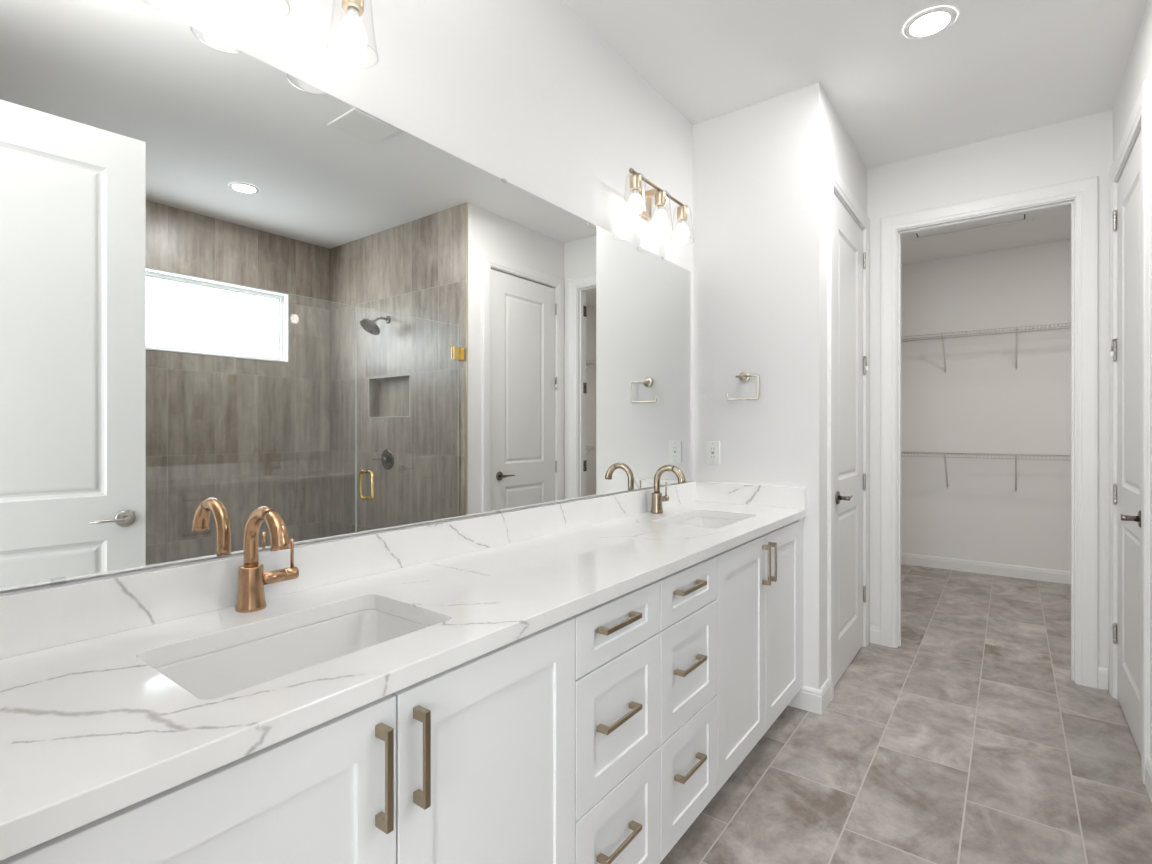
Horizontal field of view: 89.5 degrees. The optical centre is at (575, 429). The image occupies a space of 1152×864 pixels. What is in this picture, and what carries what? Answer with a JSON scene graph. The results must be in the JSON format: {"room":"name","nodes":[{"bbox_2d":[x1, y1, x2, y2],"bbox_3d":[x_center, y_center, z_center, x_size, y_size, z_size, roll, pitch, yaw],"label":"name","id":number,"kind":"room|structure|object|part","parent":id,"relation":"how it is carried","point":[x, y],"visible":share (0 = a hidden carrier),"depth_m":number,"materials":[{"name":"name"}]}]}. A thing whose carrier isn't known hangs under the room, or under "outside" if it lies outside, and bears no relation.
{"room":"bathroom","nodes":[
{"label":"bathroom","id":0,"kind":"room"},
{"bbox_2d":[0,0,692,593],"bbox_3d":[-0.268,-0.142,1.916,0.114,2.836,2.747,0,0,37],"label":"wall","id":1,"kind":"structure","parent":0,"point":[526,93],"depth_m":1.88,"materials":[{"name":"white paint"}]},
{"bbox_2d":[232,0,377,68],"bbox_3d":[-0.653,-0.958,1.181,0.150,0.190,0.528,0,0,37],"label":"sconce","id":2,"kind":"object","parent":1,"relation":"attached to","point":[352,34],"visible":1,"depth_m":1.32,"materials":[{"name":"clear glass"}]},
{"bbox_3d":[-0.513,-0.941,1.336,0.112,0.157,0.112,0,0,37],"label":"lamp shade","id":3,"kind":"part","parent":2,"relation":"part of","materials":[{"name":"clear glass"}]},
{"bbox_2d":[342,0,363,15],"bbox_3d":[-0.513,-0.995,1.336,0.048,0.066,0.048,0,0,37],"label":"socket","id":4,"kind":"object","parent":2,"relation":"attached to","point":[354,6],"depth_m":1.32,"materials":[{"name":"gold metal"}]},
{"bbox_3d":[-0.513,-0.903,1.336,0.061,0.072,0.061,0,0,37],"label":"bulb","id":5,"kind":"part","parent":2,"relation":"part of","materials":[{"name":"white glass"}]},
{"bbox_2d":[0,0,689,590],"bbox_3d":[-0.223,-0.269,1.873,0.009,1.066,2.673,0,0,37],"label":"wall mirror","id":6,"kind":"object","parent":1,"relation":"attached to","point":[231,287],"visible":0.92,"depth_m":1.26,"materials":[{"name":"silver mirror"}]},
{"bbox_2d":[0,481,695,658],"bbox_3d":[-0.218,0.315,1.866,0.026,0.099,2.724,0,0,37],"label":"backsplash","id":7,"kind":"structure","parent":1,"relation":"attached to","point":[35,619],"depth_m":1.24,"materials":[{"name":"stone"}]},
{"bbox_2d":[622,168,694,244],"bbox_3d":[0.349,-0.958,2.519,0.150,0.190,0.528,0,0,37],"label":"sconce","id":8,"kind":"object","parent":1,"relation":"attached to","point":[639,203],"visible":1,"depth_m":2.49,"materials":[{"name":"gold metal"}]},
{"bbox_2d":[630,173,640,191],"bbox_3d":[0.240,-0.995,2.341,0.048,0.066,0.048,0,0,37],"label":"socket","id":9,"kind":"object","parent":8,"relation":"attached to","point":[635,179],"depth_m":2.32,"materials":[{"name":"gold metal"}]},
{"bbox_3d":[0.240,-0.941,2.341,0.112,0.157,0.112,0,0,37],"label":"lamp shade","id":10,"kind":"part","parent":8,"relation":"part of","materials":[{"name":"clear glass"}]},
{"bbox_3d":[0.240,-0.903,2.341,0.061,0.072,0.061,0,0,37],"label":"bulb","id":11,"kind":"part","parent":8,"relation":"part of","materials":[{"name":"white glass"}]},
{"bbox_3d":[0.297,-0.993,2.558,0.020,0.119,0.116,0,0,37],"label":"wall plate","id":12,"kind":"part","parent":8,"relation":"part of","materials":[{"name":"gold metal"}]},
{"bbox_3d":[0.333,-1.028,2.531,0.072,0.026,0.020,0,0,37],"label":"support arm","id":13,"kind":"part","parent":8,"relation":"part of","materials":[{"name":"gold metal"}]},
{"bbox_2d":[655,191,665,206],"bbox_3d":[0.364,-0.995,2.508,0.048,0.066,0.048,0,0,37],"label":"socket","id":14,"kind":"object","parent":8,"relation":"attached to","point":[660,196],"depth_m":2.49,"materials":[{"name":"gold metal"}]},
{"bbox_3d":[0.364,-0.941,2.508,0.112,0.157,0.112,0,0,37],"label":"lamp shade","id":15,"kind":"part","parent":8,"relation":"part of","materials":[{"name":"clear glass"}]},
{"bbox_3d":[0.364,-0.903,2.508,0.061,0.072,0.061,0,0,37],"label":"bulb","id":16,"kind":"part","parent":8,"relation":"part of","materials":[{"name":"white glass"}]},
{"bbox_2d":[677,206,687,220],"bbox_3d":[0.489,-0.995,2.674,0.048,0.066,0.048,0,0,37],"label":"socket","id":17,"kind":"object","parent":8,"relation":"attached to","point":[682,211],"depth_m":2.66,"materials":[{"name":"gold metal"}]},
{"bbox_3d":[0.489,-0.941,2.674,0.112,0.157,0.112,0,0,37],"label":"lamp shade","id":18,"kind":"part","parent":8,"relation":"part of","materials":[{"name":"clear glass"}]},
{"bbox_3d":[0.489,-0.903,2.674,0.061,0.072,0.061,0,0,37],"label":"bulb","id":19,"kind":"part","parent":8,"relation":"part of","materials":[{"name":"white glass"}]},
{"bbox_2d":[650,482,668,513],"bbox_3d":[0.371,0.300,2.555,0.056,0.129,0.120,0,0,37],"label":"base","id":20,"kind":"object","parent":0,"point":[657,498],"depth_m":2.51,"materials":[{"name":"gold metal"}]},
{"bbox_2d":[693,82,825,688],"bbox_3d":[0.836,-0.142,2.877,0.730,2.836,0.115,0,0,37],"label":"wall","id":21,"kind":"structure","parent":0,"point":[759,169],"depth_m":2.75,"materials":[{"name":"white paint"}]},
{"bbox_2d":[706,441,719,464],"bbox_3d":[0.687,0.119,2.912,0.072,0.116,0.008,0,0,37],"label":"wall outlet","id":22,"kind":"object","parent":21,"relation":"attached to","point":[712,447],"visible":1,"depth_m":2.91,"materials":[{"name":"white plastic"}]},
{"bbox_2d":[710,443,715,459],"bbox_3d":[0.685,0.119,2.909,0.034,0.097,0.002,0,0,37],"label":"receptacle","id":23,"kind":"object","parent":22,"relation":"attached to","point":[712,445],"depth_m":2.91,"materials":[{"name":"grey plastic"}]},
{"bbox_2d":[726,371,758,400],"bbox_3d":[0.807,-0.209,2.795,0.164,0.143,0.051,0,0,37],"label":"towel ring","id":24,"kind":"object","parent":21,"relation":"attached to","point":[744,376],"visible":1,"depth_m":2.78,"materials":[{"name":"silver metal"}]},
{"bbox_2d":[788,685,821,714],"bbox_3d":[1.039,1.224,2.645,0.153,0.105,0.013,0,0,37],"label":"baseboard","id":25,"kind":"structure","parent":21,"relation":"attached to","point":[807,698],"depth_m":2.63,"materials":[{"name":"white paint"}]},
{"bbox_2d":[826,95,866,679],"bbox_3d":[1.409,-0.142,3.130,0.115,2.836,0.977,0,0,37],"label":"wall","id":26,"kind":"structure","parent":0,"point":[841,151],"depth_m":2.94,"materials":[{"name":"white paint"}]},
{"bbox_2d":[819,679,829,712],"bbox_3d":[1.144,1.224,2.669,0.013,0.105,0.150,0,0,37],"label":"baseboard","id":27,"kind":"structure","parent":26,"relation":"attached to","point":[825,688],"depth_m":2.66,"materials":[{"name":"white paint"}]},
{"bbox_2d":[827,162,869,700],"bbox_3d":[1.420,0.012,3.131,0.132,2.529,0.931,0,0,37],"label":"trim","id":28,"kind":"structure","parent":26,"relation":"attached to","point":[836,185],"depth_m":2.76,"materials":[{"name":"white paint"}]},
{"bbox_2d":[834,194,867,685],"bbox_3d":[1.470,0.055,3.101,0.095,2.418,0.761,0,0,37],"label":"door","id":29,"kind":"structure","parent":26,"relation":"in","point":[849,257],"depth_m":3.12,"materials":[{"name":"white paint"}]},
{"bbox_3d":[1.325,0.342,2.878,0.060,0.066,0.066,0,0,37],"label":"handle","id":30,"kind":"part","parent":29,"relation":"part of","materials":[{"name":"silver metal"}]},
{"bbox_2d":[563,0,1147,264],"bbox_3d":[2.206,-1.620,2.271,3.650,0.120,6.520,0,0,37],"label":"ceiling","id":31,"kind":"structure","parent":0,"point":[1002,67],"depth_m":2.46,"materials":[{"name":"white paint"}]},
{"bbox_2d":[903,6,956,38],"bbox_3d":[1.358,-1.556,2.231,0.176,0.007,0.176,0,0,37],"label":"recessed light","id":32,"kind":"object","parent":31,"relation":"in","point":[930,22],"visible":1,"depth_m":2.22,"materials":[{"name":"white plastic"}]},
{"bbox_2d":[908,213,1034,240],"bbox_3d":[2.818,-1.553,4.199,0.800,0.014,0.880,0,0,37],"label":"attic hatch","id":33,"kind":"object","parent":31,"relation":"attached to","point":[1031,216],"visible":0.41,"depth_m":4.46,"materials":[{"name":"white paint"}]},
{"bbox_3d":[2.818,-1.557,4.199,0.674,0.006,0.754,0,0,37],"label":"hatch panel","id":34,"kind":"part","parent":33,"relation":"part of","materials":[{"name":"white paint"}]},
{"bbox_2d":[660,564,1151,863],"bbox_3d":[2.206,1.336,2.271,3.650,0.120,6.520,0,0,37],"label":"floor","id":35,"kind":"structure","parent":0,"point":[972,739],"depth_m":2.24,"materials":[{"name":"tile"}]},
{"bbox_2d":[0,617,574,863],"bbox_3d":[-0.508,0.838,1.010,0.574,0.876,1.006,0,0,37],"label":"base cabinet","id":36,"kind":"object","parent":35,"relation":"on","point":[472,761],"visible":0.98,"depth_m":0.90,"materials":[{"name":"white paint"}]},
{"bbox_3d":[-0.419,0.789,0.716,0.019,0.758,0.453,0,0,37],"label":"cabinet door","id":37,"kind":"part","parent":36,"relation":"part of","materials":[{"name":"white paint"}]},
{"bbox_3d":[-0.283,0.514,0.857,0.030,0.150,0.012,0,0,37],"label":"handle","id":38,"kind":"part","parent":36,"relation":"part of","materials":[{"name":"brown metal"}]},
{"bbox_2d":[0,501,805,860],"bbox_3d":[0.002,0.382,1.714,0.560,0.034,2.745,0,0,37],"label":"countertop","id":39,"kind":"structure","parent":36,"relation":"on","point":[90,731],"depth_m":0.91,"materials":[{"name":"stone"}]},
{"bbox_2d":[235,506,298,612],"bbox_3d":[-0.597,0.259,1.174,0.166,0.212,0.120,0,0,37],"label":"sink faucet","id":40,"kind":"object","parent":39,"relation":"on","point":[252,578],"visible":1,"depth_m":1.16,"materials":[{"name":"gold metal"}]},
{"bbox_3d":[-0.633,0.217,1.161,0.097,0.129,0.027,0,0,37],"label":"spout","id":41,"kind":"part","parent":40,"relation":"part of","materials":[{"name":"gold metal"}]},
{"bbox_2d":[154,609,428,699],"bbox_3d":[-0.477,0.470,1.035,0.326,0.140,0.484,0,0,37],"label":"undermount sink","id":42,"kind":"object","parent":39,"relation":"in","point":[223,672],"visible":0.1,"depth_m":1.14,"materials":[{"name":"white ceramic"}]},
{"bbox_2d":[650,465,685,513],"bbox_3d":[0.415,0.259,2.522,0.166,0.212,0.120,0,0,37],"label":"sink faucet","id":43,"kind":"object","parent":39,"relation":"on","point":[657,498],"visible":1,"depth_m":2.51,"materials":[{"name":"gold metal"}]},
{"bbox_3d":[0.380,0.217,2.509,0.097,0.129,0.027,0,0,37],"label":"spout","id":44,"kind":"part","parent":43,"relation":"part of","materials":[{"name":"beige metal"}]},
{"bbox_2d":[672,517,738,527],"bbox_3d":[0.535,0.470,2.386,0.326,0.140,0.484,0,0,37],"label":"undermount sink","id":45,"kind":"object","parent":39,"relation":"in","point":[706,522],"visible":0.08,"depth_m":2.60,"materials":[{"name":"white ceramic"}]},
{"bbox_2d":[696,481,805,509],"bbox_3d":[0.819,0.315,2.805,0.560,0.099,0.020,0,0,37],"label":"side splash","id":46,"kind":"object","parent":39,"relation":"on","point":[719,492],"visible":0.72,"depth_m":2.77,"materials":[{"name":"stone"}]},
{"bbox_3d":[-0.242,0.514,0.911,0.030,0.150,0.012,0,0,37],"label":"handle","id":47,"kind":"part","parent":36,"relation":"part of","materials":[{"name":"brown metal"}]},
{"bbox_3d":[-0.145,0.789,1.082,0.019,0.758,0.453,0,0,37],"label":"cabinet door","id":48,"kind":"part","parent":36,"relation":"part of","materials":[{"name":"white paint"}]},
{"bbox_2d":[572,581,659,863],"bbox_3d":[-0.092,0.838,1.566,0.574,0.876,0.380,0,0,37],"label":"base cabinet","id":49,"kind":"object","parent":35,"relation":"on","point":[617,640],"visible":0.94,"depth_m":1.40,"materials":[{"name":"white paint"}]},
{"bbox_3d":[0.106,0.477,1.417,0.019,0.135,0.377,0,0,37],"label":"drawer","id":50,"kind":"part","parent":49,"relation":"part of","materials":[{"name":"white paint"}]},
{"bbox_3d":[0.106,0.701,1.417,0.019,0.303,0.377,0,0,37],"label":"drawer","id":51,"kind":"part","parent":49,"relation":"part of","materials":[{"name":"white paint"}]},
{"bbox_3d":[0.106,1.012,1.417,0.019,0.311,0.377,0,0,37],"label":"drawer","id":52,"kind":"part","parent":49,"relation":"part of","materials":[{"name":"white paint"}]},
{"bbox_3d":[0.105,0.458,1.375,0.030,0.012,0.155,0,0,37],"label":"handle","id":53,"kind":"part","parent":49,"relation":"part of","materials":[{"name":"brown metal"}]},
{"bbox_3d":[0.105,0.682,1.375,0.030,0.012,0.155,0,0,37],"label":"handle","id":54,"kind":"part","parent":49,"relation":"part of","materials":[{"name":"brown metal"}]},
{"bbox_3d":[0.105,0.978,1.375,0.030,0.012,0.155,0,0,37],"label":"handle","id":55,"kind":"part","parent":49,"relation":"part of","materials":[{"name":"brown metal"}]},
{"bbox_2d":[657,556,716,861],"bbox_3d":[0.136,0.838,1.871,0.574,0.876,0.380,0,0,37],"label":"base cabinet","id":56,"kind":"object","parent":35,"relation":"on","point":[688,596],"visible":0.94,"depth_m":1.69,"materials":[{"name":"white paint"}]},
{"bbox_3d":[0.335,0.477,1.722,0.019,0.135,0.377,0,0,37],"label":"drawer","id":57,"kind":"part","parent":56,"relation":"part of","materials":[{"name":"white paint"}]},
{"bbox_3d":[0.335,0.701,1.722,0.019,0.303,0.377,0,0,37],"label":"drawer","id":58,"kind":"part","parent":56,"relation":"part of","materials":[{"name":"white paint"}]},
{"bbox_3d":[0.335,1.012,1.722,0.019,0.311,0.377,0,0,37],"label":"drawer","id":59,"kind":"part","parent":56,"relation":"part of","materials":[{"name":"white paint"}]},
{"bbox_3d":[0.333,0.458,1.680,0.030,0.012,0.155,0,0,37],"label":"handle","id":60,"kind":"part","parent":56,"relation":"part of","materials":[{"name":"brown metal"}]},
{"bbox_3d":[0.333,0.682,1.680,0.030,0.012,0.155,0,0,37],"label":"handle","id":61,"kind":"part","parent":56,"relation":"part of","materials":[{"name":"brown metal"}]},
{"bbox_3d":[0.333,0.978,1.680,0.030,0.012,0.155,0,0,37],"label":"handle","id":62,"kind":"part","parent":56,"relation":"part of","materials":[{"name":"brown metal"}]},
{"bbox_2d":[715,518,802,791],"bbox_3d":[0.543,0.838,2.414,0.574,0.876,0.976,0,0,37],"label":"base cabinet","id":63,"kind":"object","parent":35,"relation":"on","point":[759,599],"visible":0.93,"depth_m":2.18,"materials":[{"name":"white paint"}]},
{"bbox_3d":[0.586,0.789,2.058,0.019,0.758,0.453,0,0,37],"label":"cabinet door","id":64,"kind":"part","parent":63,"relation":"part of","materials":[{"name":"white paint"}]},
{"bbox_3d":[0.722,0.514,2.199,0.030,0.150,0.012,0,0,37],"label":"handle","id":65,"kind":"part","parent":63,"relation":"part of","materials":[{"name":"brown metal"}]},
{"bbox_3d":[0.762,0.514,2.253,0.030,0.150,0.012,0,0,37],"label":"handle","id":66,"kind":"part","parent":63,"relation":"part of","materials":[{"name":"brown metal"}]},
{"bbox_3d":[0.859,0.789,2.424,0.019,0.758,0.453,0,0,37],"label":"cabinet door","id":67,"kind":"part","parent":63,"relation":"part of","materials":[{"name":"white paint"}]},
{"bbox_2d":[901,239,1070,570],"bbox_3d":[4.043,-0.142,4.859,2.850,2.836,0.100,0,0,37],"label":"wall","id":68,"kind":"structure","parent":0,"point":[981,403],"depth_m":5.10,"materials":[{"name":"white paint"}]},
{"bbox_2d":[901,553,1070,584],"bbox_3d":[4.009,1.224,4.814,2.650,0.105,0.013,0,0,37],"label":"baseboard","id":69,"kind":"structure","parent":68,"relation":"attached to","point":[1023,572],"depth_m":5.10,"materials":[{"name":"white paint"}]},
{"bbox_2d":[901,322,1070,372],"bbox_3d":[3.920,-0.672,4.695,2.647,0.331,0.311,0,0,37],"label":"wire shelf","id":70,"kind":"object","parent":68,"relation":"attached to","point":[1016,327],"visible":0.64,"depth_m":4.96,"materials":[{"name":"grey metal"}]},
{"bbox_2d":[901,452,1070,491],"bbox_3d":[3.794,0.378,4.790,2.330,0.331,0.311,0,0,37],"label":"wire shelf","id":71,"kind":"object","parent":68,"relation":"attached to","point":[914,453],"visible":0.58,"depth_m":4.95,"materials":[{"name":"grey metal"}]},
{"bbox_2d":[867,109,1112,689],"bbox_3d":[2.172,-0.142,3.241,1.203,2.836,0.115,0,0,37],"label":"wall","id":72,"kind":"structure","parent":0,"point":[1079,148],"depth_m":3.09,"materials":[{"name":"white paint"}]},
{"bbox_2d":[880,176,1097,688],"bbox_3d":[2.225,0.016,3.201,0.962,2.521,0.147,0,0,37],"label":"trim","id":73,"kind":"structure","parent":72,"relation":"attached to","point":[1081,195],"depth_m":2.95,"materials":[{"name":"white paint"}]},
{"bbox_2d":[870,625,1107,689],"bbox_3d":[2.180,1.224,3.156,1.052,0.105,0.013,0,0,37],"label":"baseboard","id":74,"kind":"structure","parent":72,"relation":"attached to","point":[874,630],"depth_m":2.86,"materials":[{"name":"white paint"}]},
{"bbox_2d":[1113,0,1151,759],"bbox_3d":[2.376,-0.142,2.415,0.115,2.836,1.194,0,0,37],"label":"wall","id":75,"kind":"structure","parent":0,"point":[1139,65],"depth_m":2.16,"materials":[{"name":"white paint"}]},
{"bbox_2d":[1110,131,1140,754],"bbox_3d":[2.325,0.055,2.457,0.095,2.418,0.754,0,0,37],"label":"door","id":76,"kind":"structure","parent":75,"relation":"in","point":[1127,217],"depth_m":2.46,"materials":[{"name":"white paint"}]},
{"bbox_3d":[2.139,0.344,2.237,0.060,0.066,0.066,0,0,37],"label":"handle","id":77,"kind":"part","parent":76,"relation":"part of","materials":[{"name":"silver metal"}]},
{"bbox_2d":[1109,79,1149,783],"bbox_3d":[2.368,0.012,2.417,0.132,2.529,0.924,0,0,37],"label":"trim","id":78,"kind":"structure","parent":75,"relation":"attached to","point":[1139,120],"depth_m":2.13,"materials":[{"name":"white paint"}]},
{"bbox_2d":[1145,757,1151,801],"bbox_3d":[2.006,1.224,2.026,0.013,0.105,0.146,0,0,37],"label":"baseboard","id":79,"kind":"structure","parent":75,"relation":"attached to","point":[1148,765],"depth_m":2.03,"materials":[{"name":"white paint"}]}
]}

